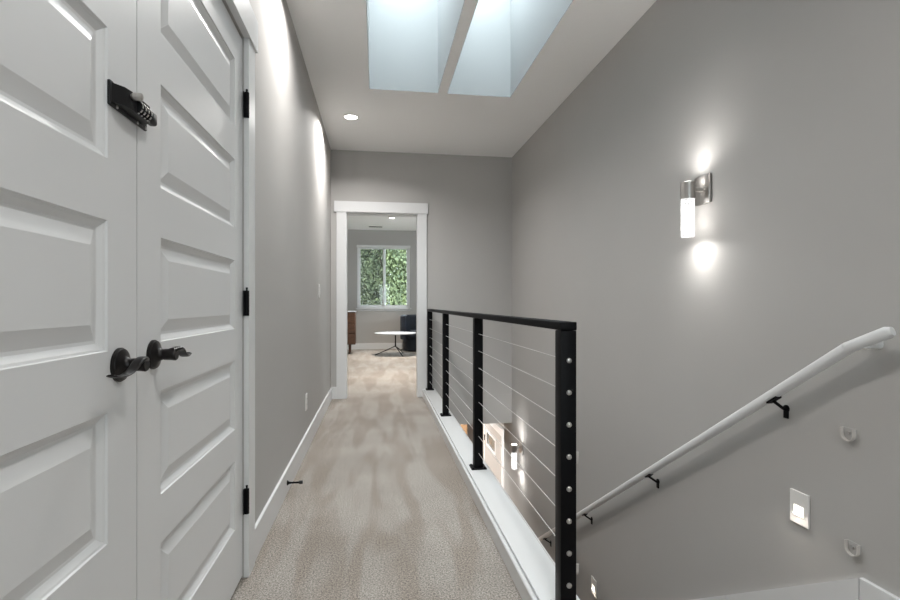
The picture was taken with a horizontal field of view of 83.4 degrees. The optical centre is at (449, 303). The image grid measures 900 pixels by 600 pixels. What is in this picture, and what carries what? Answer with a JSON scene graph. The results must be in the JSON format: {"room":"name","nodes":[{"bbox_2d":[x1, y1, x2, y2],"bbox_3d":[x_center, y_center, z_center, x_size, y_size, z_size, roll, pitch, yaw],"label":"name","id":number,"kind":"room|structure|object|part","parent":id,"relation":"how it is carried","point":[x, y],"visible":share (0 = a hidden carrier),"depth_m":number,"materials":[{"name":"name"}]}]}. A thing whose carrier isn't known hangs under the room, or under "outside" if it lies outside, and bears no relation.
{"room":"upstairs hallway","nodes":[
{"label":"upstairs hallway","id":0,"kind":"room"},
{"bbox_2d":[222,0,330,577],"bbox_3d":[-0.773,-0.175,1.434,0.120,3.030,8.260,0,0,-8],"label":"wall","id":1,"kind":"structure","parent":0,"point":[293,150],"depth_m":2.79,"materials":[{"name":"grey paint"}]},
{"bbox_2d":[0,0,149,599],"bbox_3d":[-0.587,0.014,0.647,0.094,2.028,0.839,0,0,-8],"label":"door","id":2,"kind":"structure","parent":1,"relation":"in","point":[69,364],"depth_m":0.83,"materials":[{"name":"white paint"}]},
{"bbox_3d":[-0.634,0.119,0.991,0.031,0.067,0.067,0,0,-8],"label":"handle","id":3,"kind":"part","parent":2,"relation":"part of","materials":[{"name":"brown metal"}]},
{"bbox_3d":[-0.601,0.117,0.946,0.037,0.031,0.125,0,0,-8],"label":"lever","id":4,"kind":"part","parent":2,"relation":"part of","materials":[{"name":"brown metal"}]},
{"bbox_2d":[107,79,156,130],"bbox_3d":[-0.633,-0.398,1.028,0.042,0.047,0.164,0,0,-8],"label":"lock","id":5,"kind":"object","parent":2,"relation":"attached to","point":[131,105],"visible":1,"depth_m":0.99,"materials":[{"name":"black metal"}]},
{"bbox_3d":[-0.619,-0.408,0.995,0.024,0.016,0.016,0,0,-8],"label":"slide knob","id":6,"kind":"part","parent":5,"relation":"part of","materials":[{"name":"silver metal"}]},
{"bbox_2d":[136,0,248,599],"bbox_3d":[-0.715,0.014,1.502,0.094,2.028,0.860,0,0,-8],"label":"door","id":7,"kind":"structure","parent":1,"relation":"in","point":[189,52],"depth_m":1.38,"materials":[{"name":"white paint"}]},
{"bbox_3d":[-0.662,0.115,1.151,0.031,0.067,0.067,0,0,-8],"label":"handle","id":8,"kind":"part","parent":7,"relation":"part of","materials":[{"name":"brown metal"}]},
{"bbox_3d":[-0.643,0.114,1.203,0.037,0.031,0.125,0,0,-8],"label":"lever","id":9,"kind":"part","parent":7,"relation":"part of","materials":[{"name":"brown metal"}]},
{"bbox_2d":[225,0,257,577],"bbox_3d":[-0.647,-0.048,1.073,0.026,2.175,1.942,0,0,-8],"label":"door frame","id":10,"kind":"structure","parent":1,"relation":"attached to","point":[249,52],"depth_m":1.93,"materials":[{"name":"white paint"}]},
{"bbox_2d":[255,387,331,560],"bbox_3d":[-1.044,0.975,3.773,0.014,0.131,3.552,0,0,-8],"label":"baseboard","id":11,"kind":"structure","parent":1,"relation":"attached to","point":[267,517],"depth_m":2.68,"materials":[{"name":"white paint"}]},
{"bbox_2d":[287,480,302,484],"bbox_3d":[-0.849,0.978,2.767,0.083,0.027,0.027,0,0,-8],"label":"door stop","id":12,"kind":"object","parent":1,"relation":"attached to","point":[299,481],"visible":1,"depth_m":2.76,"materials":[{"name":"black metal"}]},
{"bbox_2d":[305,393,306,410],"bbox_3d":[-1.020,0.695,3.591,0.008,0.116,0.072,0,0,-8],"label":"wall outlet","id":13,"kind":"object","parent":1,"relation":"attached to","point":[306,393],"visible":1,"depth_m":3.57,"materials":[{"name":"white plastic"}]},
{"bbox_2d":[230,349,521,599],"bbox_3d":[-0.506,1.205,4.549,5.100,0.330,14.350,0,0,-8],"label":"floor","id":14,"kind":"structure","parent":0,"point":[382,509],"depth_m":2.46,"materials":[{"name":"beige carpet"}]},
{"bbox_2d":[347,311,355,353],"bbox_3d":[-2.440,0.595,10.604,0.915,0.890,0.512,0,0,-8],"label":"dresser","id":15,"kind":"object","parent":14,"relation":"on","point":[351,315],"visible":0.33,"depth_m":10.42,"materials":[{"name":"brown wood"}]},
{"bbox_3d":[-2.406,0.290,10.373,0.881,0.198,0.020,0,0,-8],"label":"drawer","id":16,"kind":"part","parent":15,"relation":"part of","materials":[{"name":"brown wood"}]},
{"bbox_3d":[-2.406,0.508,10.373,0.881,0.198,0.020,0,0,-8],"label":"drawer","id":17,"kind":"part","parent":15,"relation":"part of","materials":[{"name":"brown wood"}]},
{"bbox_3d":[-2.406,0.726,10.373,0.881,0.198,0.020,0,0,-8],"label":"drawer","id":18,"kind":"part","parent":15,"relation":"part of","materials":[{"name":"brown wood"}]},
{"bbox_2d":[375,332,415,356],"bbox_3d":[-1.117,0.813,10.347,0.850,0.453,0.850,0,0,-8],"label":"coffee table","id":19,"kind":"object","parent":14,"relation":"on","point":[378,333],"visible":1,"depth_m":10.13,"materials":[{"name":"white stone"}]},
{"bbox_2d":[400,314,415,351],"bbox_3d":[-0.685,0.640,11.273,0.840,0.800,0.850,0,0,-8],"label":"armchair","id":20,"kind":"object","parent":14,"relation":"on","point":[407,322],"visible":0.38,"depth_m":10.94,"materials":[{"name":"blue fabric"}]},
{"bbox_3d":[-0.691,0.505,11.313,0.840,0.530,0.769,0,0,-8],"label":"backrest","id":21,"kind":"part","parent":20,"relation":"part of","materials":[{"name":"blue fabric"}]},
{"bbox_2d":[407,330,415,337],"bbox_3d":[-0.675,0.660,11.204,0.580,0.160,0.710,0,0,-8],"label":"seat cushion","id":22,"kind":"object","parent":20,"relation":"on","point":[412,335],"depth_m":10.84,"materials":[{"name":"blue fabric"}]},
{"bbox_2d":[422,388,579,599],"bbox_3d":[0.061,1.006,3.599,0.150,0.108,4.213,0,0,-8],"label":"curb","id":23,"kind":"object","parent":14,"relation":"on","point":[531,570],"visible":0.93,"depth_m":2.24,"materials":[{"name":"white paint"}]},
{"bbox_2d":[426,309,576,599],"bbox_3d":[0.068,0.503,3.594,0.088,0.896,4.173,0,0,-8],"label":"cable railing","id":24,"kind":"object","parent":23,"relation":"on","point":[565,335],"visible":1,"depth_m":1.56,"materials":[{"name":"metal"}]},
{"bbox_3d":[-0.224,0.514,5.611,0.051,0.864,0.051,0,0,-8],"label":"post","id":25,"kind":"part","parent":24,"relation":"part of","materials":[{"name":"black metal"}]},
{"bbox_3d":[-0.037,0.514,4.319,0.051,0.864,0.051,0,0,-8],"label":"post","id":26,"kind":"part","parent":24,"relation":"part of","materials":[{"name":"black metal"}]},
{"bbox_3d":[0.162,0.514,2.938,0.051,0.864,0.051,0,0,-8],"label":"post","id":27,"kind":"part","parent":24,"relation":"part of","materials":[{"name":"black metal"}]},
{"bbox_3d":[0.162,0.948,2.938,0.088,0.007,0.086,0,0,-8],"label":"plate","id":28,"kind":"part","parent":24,"relation":"part of","materials":[{"name":"black metal"}]},
{"bbox_3d":[0.067,0.068,3.602,0.053,0.026,4.156,0,0,-8],"label":"rail","id":29,"kind":"part","parent":24,"relation":"part of","materials":[{"name":"black metal"}]},
{"bbox_3d":[0.360,0.514,1.572,0.051,0.864,0.051,0,0,-8],"label":"post","id":30,"kind":"part","parent":24,"relation":"part of","materials":[{"name":"black metal"}]},
{"bbox_2d":[576,452,578,463],"bbox_3d":[0.390,0.481,1.592,0.015,0.043,0.046,0,0,-8],"label":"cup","id":31,"kind":"object","parent":24,"relation":"attached to","point":[577,453],"visible":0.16,"depth_m":1.57,"materials":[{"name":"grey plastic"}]},
{"bbox_2d":[576,563,578,574],"bbox_3d":[0.390,0.830,1.592,0.015,0.043,0.046,0,0,-8],"label":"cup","id":32,"kind":"object","parent":24,"relation":"attached to","point":[577,564],"visible":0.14,"depth_m":1.57,"materials":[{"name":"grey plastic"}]},
{"bbox_2d":[347,230,415,342],"bbox_3d":[-1.543,-0.210,11.725,5.100,3.160,0.150,0,0,-8],"label":"wall","id":33,"kind":"structure","parent":0,"point":[368,323],"depth_m":11.63,"materials":[{"name":"grey paint"}]},
{"bbox_2d":[347,343,402,349],"bbox_3d":[-1.532,0.970,11.644,5.100,0.140,0.014,0,0,-8],"label":"baseboard","id":34,"kind":"structure","parent":33,"relation":"attached to","point":[357,345],"depth_m":11.61,"materials":[{"name":"white paint"}]},
{"bbox_2d":[356,245,410,310],"bbox_3d":[-1.534,-0.595,11.681,1.265,1.510,0.160,0,0,-8],"label":"window","id":35,"kind":"structure","parent":33,"relation":"attached to","point":[384,307],"depth_m":11.68,"materials":[{"name":"white paint"}]},
{"bbox_3d":[-1.798,-0.623,11.701,0.610,1.355,0.035,0,0,-8],"label":"sash","id":36,"kind":"part","parent":35,"relation":"part of","materials":[{"name":"clear glass"}]},
{"bbox_3d":[-1.528,0.128,11.639,1.265,0.065,0.065,0,0,-8],"label":"sill","id":37,"kind":"part","parent":35,"relation":"part of","materials":[{"name":"white paint"}]},
{"bbox_3d":[-1.265,-0.623,11.737,0.575,1.355,0.035,0,0,-8],"label":"sash","id":38,"kind":"part","parent":35,"relation":"part of","materials":[{"name":"clear glass"}]},
{"bbox_2d":[357,245,409,247],"bbox_3d":[-1.528,-1.323,11.636,1.225,0.055,0.070,0,0,-8],"label":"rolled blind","id":39,"kind":"object","parent":33,"relation":"attached to","point":[358,246],"depth_m":11.59,"materials":[{"name":"white fabric"}]},
{"bbox_2d":[366,0,464,92],"bbox_3d":[-0.202,-2.151,2.886,0.605,0.919,2.330,0,0,-8],"label":"wall","id":40,"kind":"structure","parent":0,"point":[410,42],"depth_m":4.00,"materials":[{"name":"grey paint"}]},
{"bbox_2d":[331,150,511,424],"bbox_3d":[-0.304,-0.160,5.735,2.280,3.060,0.121,0,0,-8],"label":"wall","id":41,"kind":"structure","parent":0,"point":[468,198],"depth_m":5.74,"materials":[{"name":"grey paint"}]},
{"bbox_2d":[332,387,335,398],"bbox_3d":[-1.266,0.975,5.529,0.047,0.131,0.014,0,0,-8],"label":"baseboard","id":42,"kind":"structure","parent":41,"relation":"attached to","point":[333,388],"depth_m":5.52,"materials":[{"name":"white paint"}]},
{"bbox_2d":[334,201,427,398],"bbox_3d":[-0.767,-0.044,5.665,1.029,2.168,0.164,0,0,-8],"label":"door frame","id":43,"kind":"structure","parent":41,"relation":"attached to","point":[341,217],"depth_m":5.59,"materials":[{"name":"white paint"}]},
{"bbox_2d":[467,424,472,442],"bbox_3d":[-1.235,2.725,10.188,3.670,2.710,0.120,0,0,-8],"label":"wall","id":44,"kind":"structure","parent":0,"point":[469,428],"depth_m":10.37,"materials":[{"name":"beige paint"}]},
{"bbox_2d":[286,0,655,230],"bbox_3d":[-0.506,-1.745,4.549,5.100,0.110,14.350,0,0,-8],"label":"ceiling","id":45,"kind":"structure","parent":0,"point":[331,34],"depth_m":4.05,"materials":[{"name":"white paint"}]},
{"bbox_2d":[342,114,359,119],"bbox_3d":[-0.895,-1.688,4.564,0.154,0.006,0.154,0,0,-8],"label":"recessed light","id":46,"kind":"object","parent":45,"relation":"in","point":[345,116],"visible":1,"depth_m":4.56,"materials":[{"name":"white plastic"}]},
{"bbox_2d":[483,423,503,458],"bbox_3d":[0.693,2.725,8.239,0.410,2.710,4.290,0,0,-8],"label":"wall","id":47,"kind":"structure","parent":0,"point":[498,423],"depth_m":9.34,"materials":[{"name":"beige paint"}]},
{"bbox_2d":[484,423,503,487],"bbox_3d":[0.721,3.015,8.501,0.039,2.130,1.420,0,0,-8],"label":"door","id":48,"kind":"structure","parent":47,"relation":"in","point":[493,445],"depth_m":8.27,"materials":[{"name":"beige paint"}]},
{"bbox_3d":[0.712,2.355,8.605,0.004,0.210,0.630,0,0,-8],"label":"pane","id":49,"kind":"part","parent":48,"relation":"part of","materials":[{"name":"clear glass"}]},
{"bbox_2d":[447,0,572,96],"bbox_3d":[0.398,-2.151,2.973,0.585,0.919,2.330,0,0,-8],"label":"skylight","id":50,"kind":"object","parent":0,"point":[503,39],"depth_m":4.09,"materials":[{"name":"blue glass"}]},
{"bbox_2d":[504,0,899,599],"bbox_3d":[1.338,1.245,1.926,0.120,5.870,8.630,0,0,-8],"label":"wall","id":51,"kind":"structure","parent":0,"point":[791,108],"depth_m":2.29,"materials":[{"name":"grey paint"}]},
{"bbox_2d":[511,440,522,468],"bbox_3d":[0.714,1.619,5.418,0.116,0.292,0.114,0,0,-8],"label":"wall sconce","id":52,"kind":"object","parent":51,"relation":"attached to","point":[514,447],"visible":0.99,"depth_m":5.39,"materials":[{"name":"silver metal"}]},
{"bbox_3d":[0.689,1.676,5.414,0.061,0.178,0.061,0,0,-8],"label":"lamp shade","id":53,"kind":"part","parent":52,"relation":"part of","materials":[{"name":"white glass"}]},
{"bbox_3d":[0.765,1.540,5.425,0.014,0.134,0.114,0,0,-8],"label":"wall plate","id":54,"kind":"part","parent":52,"relation":"part of","materials":[{"name":"silver metal"}]},
{"bbox_2d":[591,576,596,597],"bbox_3d":[1.029,2.025,3.614,0.009,0.120,0.082,0,0,-8],"label":"step light","id":55,"kind":"object","parent":51,"relation":"attached to","point":[593,581],"visible":1,"depth_m":3.60,"materials":[{"name":"white plastic"}]},
{"bbox_2d":[680,173,711,237],"bbox_3d":[1.151,-0.463,2.394,0.116,0.292,0.114,0,0,-8],"label":"wall sconce","id":56,"kind":"object","parent":51,"relation":"attached to","point":[697,192],"visible":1,"depth_m":2.37,"materials":[{"name":"white glass"}]},
{"bbox_3d":[1.126,-0.406,2.391,0.061,0.178,0.061,0,0,-8],"label":"lamp shade","id":57,"kind":"part","parent":56,"relation":"part of","materials":[{"name":"white glass"}]},
{"bbox_3d":[1.165,-0.542,2.396,0.060,0.022,0.070,0,0,-8],"label":"arm","id":58,"kind":"part","parent":56,"relation":"part of","materials":[{"name":"silver metal"}]},
{"bbox_3d":[1.202,-0.542,2.402,0.014,0.134,0.114,0,0,-8],"label":"wall plate","id":59,"kind":"part","parent":56,"relation":"part of","materials":[{"name":"silver metal"}]},
{"bbox_2d":[692,595,725,599],"bbox_3d":[0.970,2.674,3.999,0.015,2.771,3.562,0,0,-8],"label":"skirt board","id":60,"kind":"object","parent":51,"relation":"attached to","point":[723,597],"visible":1,"depth_m":2.30,"materials":[{"name":"white paint"}]},
{"bbox_2d":[538,327,895,545],"bbox_3d":[1.001,1.476,3.593,0.073,2.819,4.294,0,0,-8],"label":"handrail","id":61,"kind":"object","parent":51,"relation":"attached to","point":[874,339],"visible":0.99,"depth_m":1.94,"materials":[{"name":"white paint"}]},
{"bbox_2d":[726,577,861,599],"bbox_3d":[1.270,1.291,1.925,0.015,0.830,0.622,0,0,-8],"label":"skirt board","id":62,"kind":"object","parent":51,"relation":"attached to","point":[846,589],"visible":1,"depth_m":1.79,"materials":[{"name":"white paint"}]},
{"bbox_2d":[790,488,809,528],"bbox_3d":[1.283,0.750,1.855,0.009,0.120,0.082,0,0,-8],"label":"step light","id":63,"kind":"object","parent":51,"relation":"attached to","point":[799,501],"visible":1,"depth_m":1.85,"materials":[{"name":"white plastic"}]},
{"bbox_2d":[840,426,856,441],"bbox_3d":[1.308,0.429,1.659,0.015,0.043,0.046,0,0,-8],"label":"cup","id":64,"kind":"object","parent":51,"relation":"attached to","point":[847,434],"visible":1,"depth_m":1.66,"materials":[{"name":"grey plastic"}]},
{"bbox_2d":[844,539,860,556],"bbox_3d":[1.311,0.798,1.644,0.015,0.043,0.046,0,0,-8],"label":"cup","id":65,"kind":"object","parent":51,"relation":"attached to","point":[853,549],"visible":1,"depth_m":1.65,"materials":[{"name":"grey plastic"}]},
{"bbox_2d":[860,578,899,599],"bbox_3d":[1.602,0.957,-0.370,0.015,0.166,4.010,0,0,-8],"label":"baseboard","id":66,"kind":"structure","parent":51,"relation":"attached to","point":[869,590],"depth_m":1.57,"materials":[{"name":"white paint"}]},
{"bbox_3d":[-0.657,4.130,5.770,3.550,0.100,8.790,0,0,-8],"label":"floor","id":67,"kind":"structure","parent":0,"visible":0},
{"bbox_2d":[460,424,466,433],"bbox_3d":[-0.183,3.085,10.007,1.000,1.990,0.500,0,0,-8],"label":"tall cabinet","id":68,"kind":"object","parent":67,"relation":"on","point":[464,427],"visible":0.02,"depth_m":9.84,"materials":[{"name":"brown wood"}]},
{"label":"outside","id":69,"kind":"structure","parent":0,"visible":0},
{"bbox_3d":[-3.438,4.240,30.775,34.000,0.200,38.100,0,0,-8],"label":"ground","id":70,"kind":"structure","parent":69,"visible":0},
{"bbox_2d":[360,250,371,304],"bbox_3d":[-4.160,-0.032,17.766,4.081,9.534,4.087,0,0,38],"label":"cedar tree","id":71,"kind":"object","parent":70,"relation":"on","point":[363,289],"visible":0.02,"depth_m":17.84,"materials":[{"name":"green plant"}]},
{"bbox_2d":[360,249,406,304],"bbox_3d":[-3.167,-2.215,23.767,6.484,15.047,6.487,0,0,-26],"label":"fir tree","id":72,"kind":"object","parent":70,"relation":"on","point":[375,276],"visible":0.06,"depth_m":22.31,"materials":[{"name":"green plant"}]},
{"bbox_2d":[360,250,406,304],"bbox_3d":[-4.582,-3.100,36.252,10.127,19.160,10.221,0,0,14],"label":"fir tree","id":73,"kind":"object","parent":70,"relation":"on","point":[363,250],"visible":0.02,"depth_m":33.71,"materials":[{"name":"green plant"}]},
{"bbox_2d":[403,273,406,304],"bbox_3d":[-0.175,-0.315,17.133,4.315,9.071,4.344,0,0,31],"label":"maple tree","id":74,"kind":"object","parent":70,"relation":"on","point":[406,273],"visible":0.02,"depth_m":17.04,"materials":[{"name":"green plant"}]}
]}

